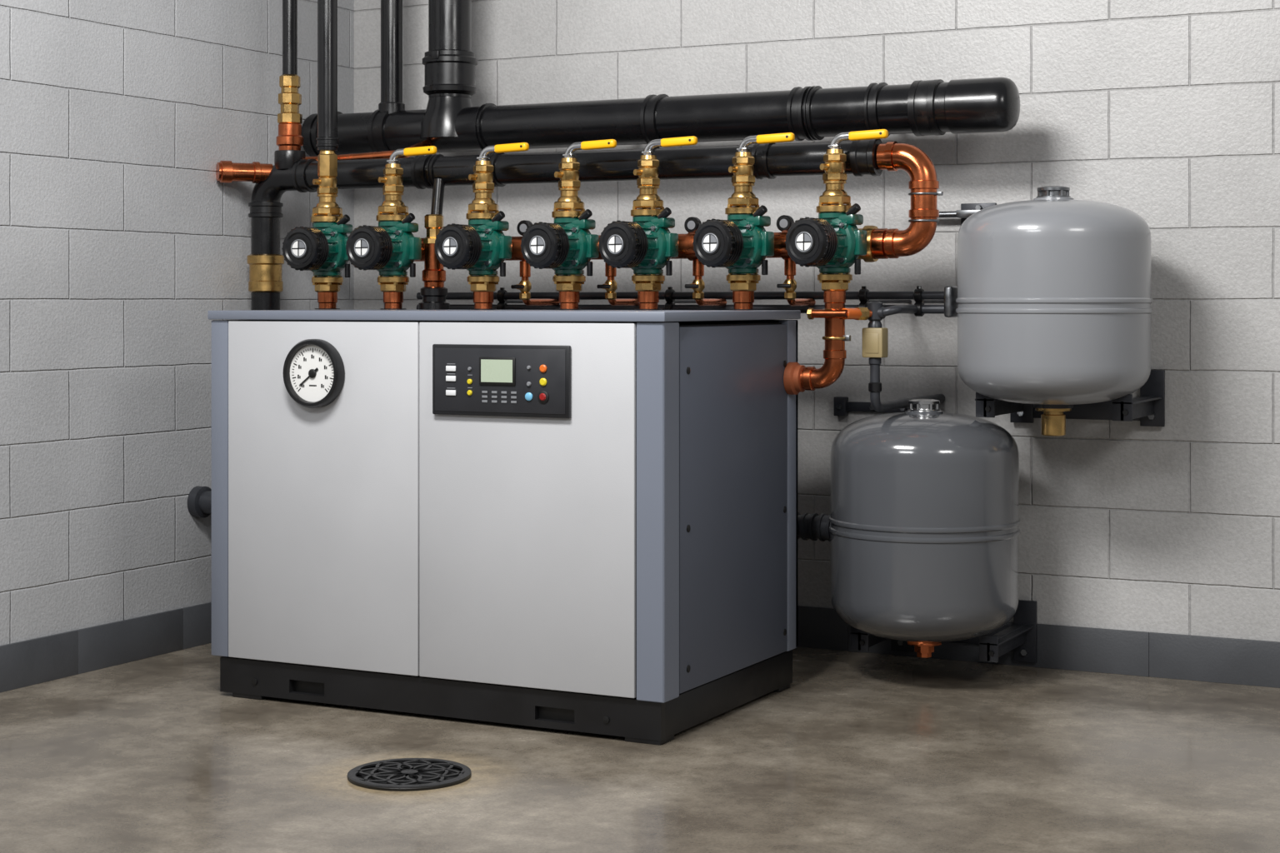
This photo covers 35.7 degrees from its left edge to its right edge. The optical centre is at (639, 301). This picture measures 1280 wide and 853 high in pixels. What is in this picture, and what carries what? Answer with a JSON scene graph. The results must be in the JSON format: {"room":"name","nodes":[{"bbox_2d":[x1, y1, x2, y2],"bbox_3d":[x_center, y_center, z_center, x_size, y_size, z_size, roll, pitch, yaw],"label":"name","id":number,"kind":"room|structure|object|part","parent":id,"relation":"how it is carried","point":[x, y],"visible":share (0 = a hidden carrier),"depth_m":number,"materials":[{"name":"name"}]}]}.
{"room":"mechanical room","nodes":[
{"label":"mechanical room","id":0,"kind":"room"},
{"bbox_2d":[0,0,354,645],"bbox_3d":[-3.091,-0.500,3.311,0.200,3.200,9.080,0,0,27],"label":"wall","id":1,"kind":"structure","parent":0,"point":[120,235],"depth_m":6.05,"materials":[{"name":"white brick"}]},
{"bbox_2d":[0,602,211,693],"bbox_3d":[-3.042,1.035,3.174,0.012,0.130,8.880,0,0,27],"label":"baseboard","id":2,"kind":"structure","parent":1,"relation":"attached to","point":[44,659],"depth_m":5.96,"materials":[{"name":"grey paint"}]},
{"bbox_2d":[215,160,273,183],"bbox_3d":[-1.284,-0.420,6.462,0.175,0.072,0.072,0,0,-23],"label":"pipe","id":3,"kind":"object","parent":1,"relation":"attached to","point":[227,172],"visible":1,"depth_m":6.44,"materials":[{"name":"orange metal"}]},
{"bbox_2d":[0,643,1279,852],"bbox_3d":[0.541,1.150,1.453,8.360,0.100,9.080,0,0,27],"label":"floor","id":4,"kind":"structure","parent":0,"point":[862,752],"depth_m":4.66,"materials":[{"name":"concrete"}]},
{"bbox_2d":[347,758,471,791],"bbox_3d":[-0.534,1.093,4.609,0.286,0.012,0.286,0,0,27],"label":"floor drain","id":5,"kind":"object","parent":4,"relation":"on","point":[401,774],"visible":1,"depth_m":4.59,"materials":[{"name":"black metal"}]},
{"bbox_2d":[207,309,800,745],"bbox_3d":[-0.373,0.562,5.617,1.424,1.075,0.876,0,0,27],"label":"boiler","id":6,"kind":"object","parent":4,"relation":"on","point":[625,566],"visible":0.98,"depth_m":5.22,"materials":[{"name":"grey painted metal"},{"name":"white painted metal"},{"name":"black steel"}]},
{"bbox_2d":[187,485,211,518],"bbox_3d":[-1.166,0.640,6.236,0.561,0.100,0.100,0,0,27],"label":"pipe","id":7,"kind":"object","parent":6,"relation":"attached to","point":[199,499],"visible":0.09,"depth_m":6.32,"materials":[{"name":"grey plastic"}]},
{"bbox_2d":[282,339,344,408],"bbox_3d":[-0.881,0.194,5.369,0.186,0.186,0.036,0,0,27],"label":"pressure gauge","id":8,"kind":"object","parent":6,"relation":"attached to","point":[313,372],"visible":1,"depth_m":5.36,"materials":[{"name":"black"}]},
{"bbox_3d":[-0.857,0.520,5.395,0.628,0.933,0.034,0,0,27],"label":"door","id":9,"kind":"part","parent":6,"relation":"part of","materials":[{"name":"silver metal"}]},
{"bbox_2d":[311,276,343,309],"bbox_3d":[-0.982,-0.027,6.254,0.098,0.104,0.098,0,0,27],"label":"riser pipe","id":10,"kind":"object","parent":6,"relation":"on","point":[327,288],"visible":1,"depth_m":6.22,"materials":[{"name":"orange metal"}]},
{"bbox_2d":[281,214,352,277],"bbox_3d":[-0.996,-0.173,6.210,0.175,0.197,0.238,0,0,27],"label":"pump","id":11,"kind":"object","parent":10,"relation":"on","point":[320,249],"visible":0.98,"depth_m":6.14,"materials":[{"name":"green plastic"}]},
{"bbox_2d":[310,150,342,222],"bbox_3d":[-0.982,-0.361,6.254,0.104,0.228,0.104,0,0,27],"label":"valve","id":12,"kind":"object","parent":11,"relation":"on","point":[327,210],"visible":0.94,"depth_m":6.23,"materials":[{"name":"gold metal"}]},
{"bbox_2d":[315,0,339,150],"bbox_3d":[-0.982,-1.288,6.254,0.070,1.625,0.070,0,0,27],"label":"pipe","id":13,"kind":"object","parent":12,"relation":"on","point":[327,139],"visible":1,"depth_m":6.23,"materials":[{"name":"plastic"}]},
{"bbox_2d":[377,275,409,309],"bbox_3d":[-0.763,-0.027,6.153,0.098,0.104,0.098,0,0,27],"label":"riser pipe","id":14,"kind":"object","parent":6,"relation":"on","point":[393,287],"visible":1,"depth_m":6.12,"materials":[{"name":"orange metal"}]},
{"bbox_2d":[345,213,421,277],"bbox_3d":[-0.778,-0.173,6.110,0.174,0.197,0.238,0,0,27],"label":"pump","id":15,"kind":"object","parent":14,"relation":"on","point":[390,248],"visible":1,"depth_m":6.06,"materials":[{"name":"green plastic"}]},
{"bbox_2d":[376,145,436,221],"bbox_3d":[-0.717,-0.362,6.129,0.208,0.229,0.104,0,0,27],"label":"valve","id":16,"kind":"object","parent":15,"relation":"on","point":[392,208],"visible":0.96,"depth_m":6.12,"materials":[{"name":"gold metal"}]},
{"bbox_2d":[418,178,449,309],"bbox_3d":[-0.639,-0.179,6.174,0.096,0.407,0.096,0,0,27],"label":"pipe","id":17,"kind":"object","parent":6,"relation":"on","point":[433,293],"visible":0.94,"depth_m":6.15,"materials":[{"name":"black metal"}]},
{"bbox_2d":[467,275,499,309],"bbox_3d":[-0.474,-0.027,6.022,0.098,0.104,0.098,0,0,27],"label":"riser pipe","id":18,"kind":"object","parent":6,"relation":"on","point":[482,287],"visible":0.98,"depth_m":5.99,"materials":[{"name":"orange metal"}]},
{"bbox_2d":[434,210,511,276],"bbox_3d":[-0.490,-0.173,5.979,0.177,0.197,0.239,0,0,27],"label":"pump","id":19,"kind":"object","parent":18,"relation":"on","point":[481,247],"visible":1,"depth_m":5.93,"materials":[{"name":"green plastic"}]},
{"bbox_2d":[465,142,529,219],"bbox_3d":[-0.428,-0.362,5.998,0.208,0.229,0.104,0,0,27],"label":"valve","id":20,"kind":"object","parent":19,"relation":"on","point":[482,207],"visible":0.96,"depth_m":5.99,"materials":[{"name":"gold metal"}]},
{"bbox_2d":[432,344,570,418],"bbox_3d":[-0.360,0.203,5.109,0.410,0.184,0.024,0,0,27],"label":"control panel","id":21,"kind":"object","parent":6,"relation":"attached to","point":[520,381],"visible":1,"depth_m":5.10,"materials":[{"name":"black plastic"}]},
{"bbox_3d":[-0.373,0.037,5.617,1.424,0.025,0.876,0,0,27],"label":"panel","id":22,"kind":"part","parent":6,"relation":"part of","materials":[{"name":"grey metal"}]},
{"bbox_3d":[-0.290,0.520,5.106,0.637,0.933,0.034,0,0,27],"label":"door","id":23,"kind":"part","parent":6,"relation":"part of","materials":[{"name":"silver metal"}]},
{"bbox_2d":[246,139,883,309],"bbox_3d":[-0.306,0.319,6.092,2.186,1.562,0.150,0,0,25],"label":"pipe","id":24,"kind":"object","parent":6,"relation":"on","point":[265,261],"visible":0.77,"depth_m":6.08,"materials":[{"name":"black plastic"}]},
{"bbox_2d":[274,0,305,169],"bbox_3d":[-1.140,-1.265,6.481,0.100,1.670,0.100,0,0,27],"label":"pipe","id":25,"kind":"object","parent":24,"relation":"on","point":[289,140],"visible":0.98,"depth_m":6.46,"materials":[{"name":"metal"}]},
{"bbox_2d":[305,140,432,160],"bbox_3d":[-0.908,-0.490,6.514,0.444,0.091,0.158,0,0,1],"label":"pipe","id":26,"kind":"object","parent":25,"relation":"attached to","point":[385,154],"visible":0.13,"depth_m":6.50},
{"bbox_2d":[414,141,943,262],"bbox_3d":[0.046,-0.281,5.906,1.760,0.339,0.131,0,0,24],"label":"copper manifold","id":27,"kind":"object","parent":24,"relation":"attached to","point":[882,243],"visible":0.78,"depth_m":5.55,"materials":[{"name":"metal"}]},
{"bbox_2d":[516,220,532,236],"bbox_3d":[-0.352,-0.223,6.096,0.048,0.052,0.026,0,0,27],"label":"gauge","id":28,"kind":"object","parent":27,"relation":"attached to","point":[522,225],"visible":0.75,"depth_m":6.09,"materials":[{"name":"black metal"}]},
{"bbox_2d":[510,260,559,305],"bbox_3d":[-0.319,-0.058,6.165,0.040,0.141,0.249,0,0,27],"label":"drain cock","id":29,"kind":"object","parent":27,"relation":"attached to","point":[524,286],"visible":0.94,"depth_m":6.09,"materials":[{"name":"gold metal"}]},
{"bbox_2d":[596,262,639,305],"bbox_3d":[-0.056,-0.058,6.037,0.040,0.141,0.239,0,0,27],"label":"drain cock","id":30,"kind":"object","parent":27,"relation":"attached to","point":[610,285],"visible":0.9,"depth_m":5.97,"materials":[{"name":"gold metal"}]},
{"bbox_2d":[684,216,701,232],"bbox_3d":[0.156,-0.223,5.859,0.048,0.052,0.026,0,0,27],"label":"gauge","id":31,"kind":"object","parent":27,"relation":"attached to","point":[691,224],"visible":0.95,"depth_m":5.85,"materials":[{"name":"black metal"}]},
{"bbox_2d":[685,260,726,305],"bbox_3d":[0.201,-0.058,5.911,0.040,0.141,0.229,0,0,27],"label":"drain cock","id":32,"kind":"object","parent":27,"relation":"attached to","point":[697,285],"visible":0.93,"depth_m":5.84,"materials":[{"name":"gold metal"}]},
{"bbox_2d":[776,215,794,231],"bbox_3d":[0.419,-0.223,5.736,0.048,0.052,0.026,0,0,27],"label":"gauge","id":33,"kind":"object","parent":27,"relation":"attached to","point":[784,222],"visible":0.92,"depth_m":5.72,"materials":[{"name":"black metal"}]},
{"bbox_2d":[776,260,815,305],"bbox_3d":[0.459,-0.058,5.784,0.040,0.141,0.219,0,0,27],"label":"drain cock","id":34,"kind":"object","parent":27,"relation":"attached to","point":[789,285],"visible":0.94,"depth_m":5.72,"materials":[{"name":"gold metal"}]},
{"bbox_2d":[552,275,585,309],"bbox_3d":[-0.210,-0.027,5.904,0.098,0.104,0.098,0,0,27],"label":"riser pipe","id":35,"kind":"object","parent":6,"relation":"on","point":[569,287],"visible":0.93,"depth_m":5.88,"materials":[{"name":"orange metal"}]},
{"bbox_2d":[520,209,599,275],"bbox_3d":[-0.226,-0.173,5.861,0.177,0.197,0.239,0,0,27],"label":"pump","id":36,"kind":"object","parent":35,"relation":"on","point":[567,246],"visible":0.99,"depth_m":5.81,"materials":[{"name":"green plastic"}]},
{"bbox_2d":[551,139,616,218],"bbox_3d":[-0.164,-0.362,5.880,0.208,0.229,0.104,0,0,27],"label":"valve","id":37,"kind":"object","parent":36,"relation":"on","point":[569,204],"visible":0.98,"depth_m":5.88,"materials":[{"name":"gold metal"}]},
{"bbox_2d":[631,274,664,309],"bbox_3d":[0.024,-0.027,5.795,0.098,0.104,0.098,0,0,27],"label":"riser pipe","id":38,"kind":"object","parent":6,"relation":"on","point":[647,287],"visible":0.9,"depth_m":5.77,"materials":[{"name":"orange metal"}]},
{"bbox_2d":[598,207,678,275],"bbox_3d":[0.004,-0.173,5.755,0.174,0.197,0.238,0,0,35],"label":"pump","id":39,"kind":"object","parent":38,"relation":"on","point":[645,245],"visible":1,"depth_m":5.70,"materials":[{"name":"green enamel"},{"name":"black plastic"},{"name":"white plastic"}]},
{"bbox_2d":[630,135,697,216],"bbox_3d":[0.071,-0.362,5.771,0.208,0.229,0.104,0,0,27],"label":"valve","id":40,"kind":"object","parent":39,"relation":"on","point":[648,201],"visible":0.95,"depth_m":5.77,"materials":[{"name":"gold metal"}]},
{"bbox_3d":[0.251,0.525,5.306,0.023,0.922,0.692,0,0,27],"label":"panel","id":41,"kind":"part","parent":6,"relation":"part of","materials":[{"name":"metal"}]},
{"bbox_2d":[725,273,760,310],"bbox_3d":[0.295,-0.027,5.673,0.098,0.104,0.098,0,0,27],"label":"riser pipe","id":42,"kind":"object","parent":6,"relation":"on","point":[742,287],"visible":1,"depth_m":5.64,"materials":[{"name":"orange metal"}]},
{"bbox_2d":[692,205,774,274],"bbox_3d":[0.273,-0.173,5.634,0.174,0.197,0.238,0,0,36],"label":"pump","id":43,"kind":"object","parent":42,"relation":"on","point":[740,243],"visible":1,"depth_m":5.58,"materials":[{"name":"green enamel"},{"name":"black plastic"},{"name":"white plastic"}]},
{"bbox_2d":[725,132,794,214],"bbox_3d":[0.341,-0.362,5.650,0.208,0.229,0.104,0,0,27],"label":"valve","id":44,"kind":"object","parent":43,"relation":"on","point":[742,201],"visible":0.94,"depth_m":5.65,"materials":[{"name":"gold metal"}]},
{"bbox_2d":[783,273,852,394],"bbox_3d":[0.506,0.092,5.582,0.185,0.342,0.098,0,0,27],"label":"riser pipe","id":45,"kind":"object","parent":6,"relation":"attached to","point":[797,378],"visible":0.91,"depth_m":5.54,"materials":[{"name":"copper"},{"name":"brass"}]},
{"bbox_2d":[785,203,866,274],"bbox_3d":[0.523,-0.173,5.523,0.174,0.197,0.238,0,0,36],"label":"pump","id":46,"kind":"object","parent":45,"relation":"on","point":[832,242],"visible":1,"depth_m":5.46,"materials":[{"name":"green enamel"},{"name":"black plastic"},{"name":"white plastic"}]},
{"bbox_2d":[815,129,888,213],"bbox_3d":[0.591,-0.362,5.539,0.208,0.229,0.104,0,0,27],"label":"valve","id":47,"kind":"object","parent":46,"relation":"on","point":[834,198],"visible":0.94,"depth_m":5.53,"materials":[{"name":"gold metal"}]},
{"bbox_2d":[354,0,1279,641],"bbox_3d":[2.653,-0.500,5.360,8.160,3.200,0.200,0,0,27],"label":"wall","id":48,"kind":"structure","parent":0,"point":[1167,112],"depth_m":5.97,"materials":[{"name":"white brick"}]},
{"bbox_2d":[301,77,1019,156],"bbox_3d":[0.018,-0.582,6.382,2.497,0.187,0.379,0,0,27],"label":"pipe","id":49,"kind":"object","parent":48,"relation":"attached to","point":[927,107],"visible":0.82,"depth_m":6.14,"materials":[{"name":"black plastic"}]},
{"bbox_2d":[380,0,402,102],"bbox_3d":[-0.838,-1.385,6.719,0.074,1.431,0.074,0,0,27],"label":"pipe","id":50,"kind":"object","parent":49,"relation":"on","point":[391,10],"visible":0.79,"depth_m":6.69,"materials":[{"name":"plastic"}]},
{"bbox_2d":[422,0,477,98],"bbox_3d":[-0.632,-1.388,6.612,0.184,1.424,0.187,0,0,27],"label":"riser pipe","id":51,"kind":"object","parent":49,"relation":"on","point":[449,62],"visible":0.98,"depth_m":6.55,"materials":[{"name":"black plastic"}]},
{"bbox_2d":[416,285,957,317],"bbox_3d":[0.171,0.000,6.273,1.830,0.090,0.434,0,0,27],"label":"pipes","id":52,"kind":"object","parent":48,"relation":"attached to","point":[949,294],"visible":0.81,"depth_m":6.03,"materials":[{"name":"metal"}]},
{"bbox_2d":[806,301,944,411],"bbox_3d":[0.763,0.156,5.788,0.187,0.312,0.747,0,0,38],"label":"pipe","id":53,"kind":"object","parent":52,"relation":"attached to","point":[874,337],"visible":0.99,"depth_m":5.60,"materials":[{"name":"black metal"}]},
{"bbox_2d":[833,396,909,416],"bbox_3d":[0.760,0.330,6.195,0.330,0.060,0.035,0,0,27],"label":"bracket","id":54,"kind":"object","parent":48,"relation":"attached to","point":[842,406],"visible":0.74,"depth_m":6.25,"materials":[{"name":"metal"}]},
{"bbox_2d":[850,600,1037,663],"bbox_3d":[0.902,0.993,5.913,0.460,0.185,0.384,0,0,27],"label":"mounting bracket","id":55,"kind":"object","parent":48,"relation":"attached to","point":[1021,637],"visible":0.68,"depth_m":5.97,"materials":[{"name":"metal"}]},
{"bbox_2d":[829,399,1020,658],"bbox_3d":[0.822,0.655,5.758,0.549,0.744,0.549,0,0,27],"label":"tank","id":56,"kind":"object","parent":55,"relation":"on","point":[924,519],"visible":1,"depth_m":5.53,"materials":[{"name":"grey metal"}]},
{"bbox_2d":[797,512,830,541],"bbox_3d":[0.319,0.670,5.905,0.496,0.082,0.277,0,0,27],"label":"pipe","id":57,"kind":"object","parent":56,"relation":"attached to","point":[813,527],"visible":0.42,"depth_m":5.88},
{"bbox_2d":[937,202,996,224],"bbox_3d":[0.960,-0.268,6.080,0.250,0.065,0.059,0,0,27],"label":"bracket","id":58,"kind":"object","parent":48,"relation":"attached to","point":[967,210],"visible":0.51,"depth_m":6.06,"materials":[{"name":"metal"}]},
{"bbox_2d":[797,605,1279,688],"bbox_3d":[2.610,1.035,5.263,8.148,0.130,0.012,0,0,27],"label":"baseboard","id":59,"kind":"structure","parent":48,"relation":"attached to","point":[1189,657],"depth_m":5.87,"materials":[{"name":"grey paint"}]},
{"bbox_2d":[975,370,1164,426],"bbox_3d":[1.240,0.282,5.740,0.460,0.165,0.384,0,0,27],"label":"mounting bracket","id":60,"kind":"object","parent":48,"relation":"attached to","point":[1148,408],"visible":0.67,"depth_m":5.80,"materials":[{"name":"metal"}]},
{"bbox_2d":[955,185,1152,436],"bbox_3d":[1.160,0.026,5.585,0.541,0.699,0.541,0,0,27],"label":"tank","id":61,"kind":"object","parent":60,"relation":"on","point":[1054,299],"visible":1,"depth_m":5.36,"materials":[{"name":"grey metal"}]}
]}

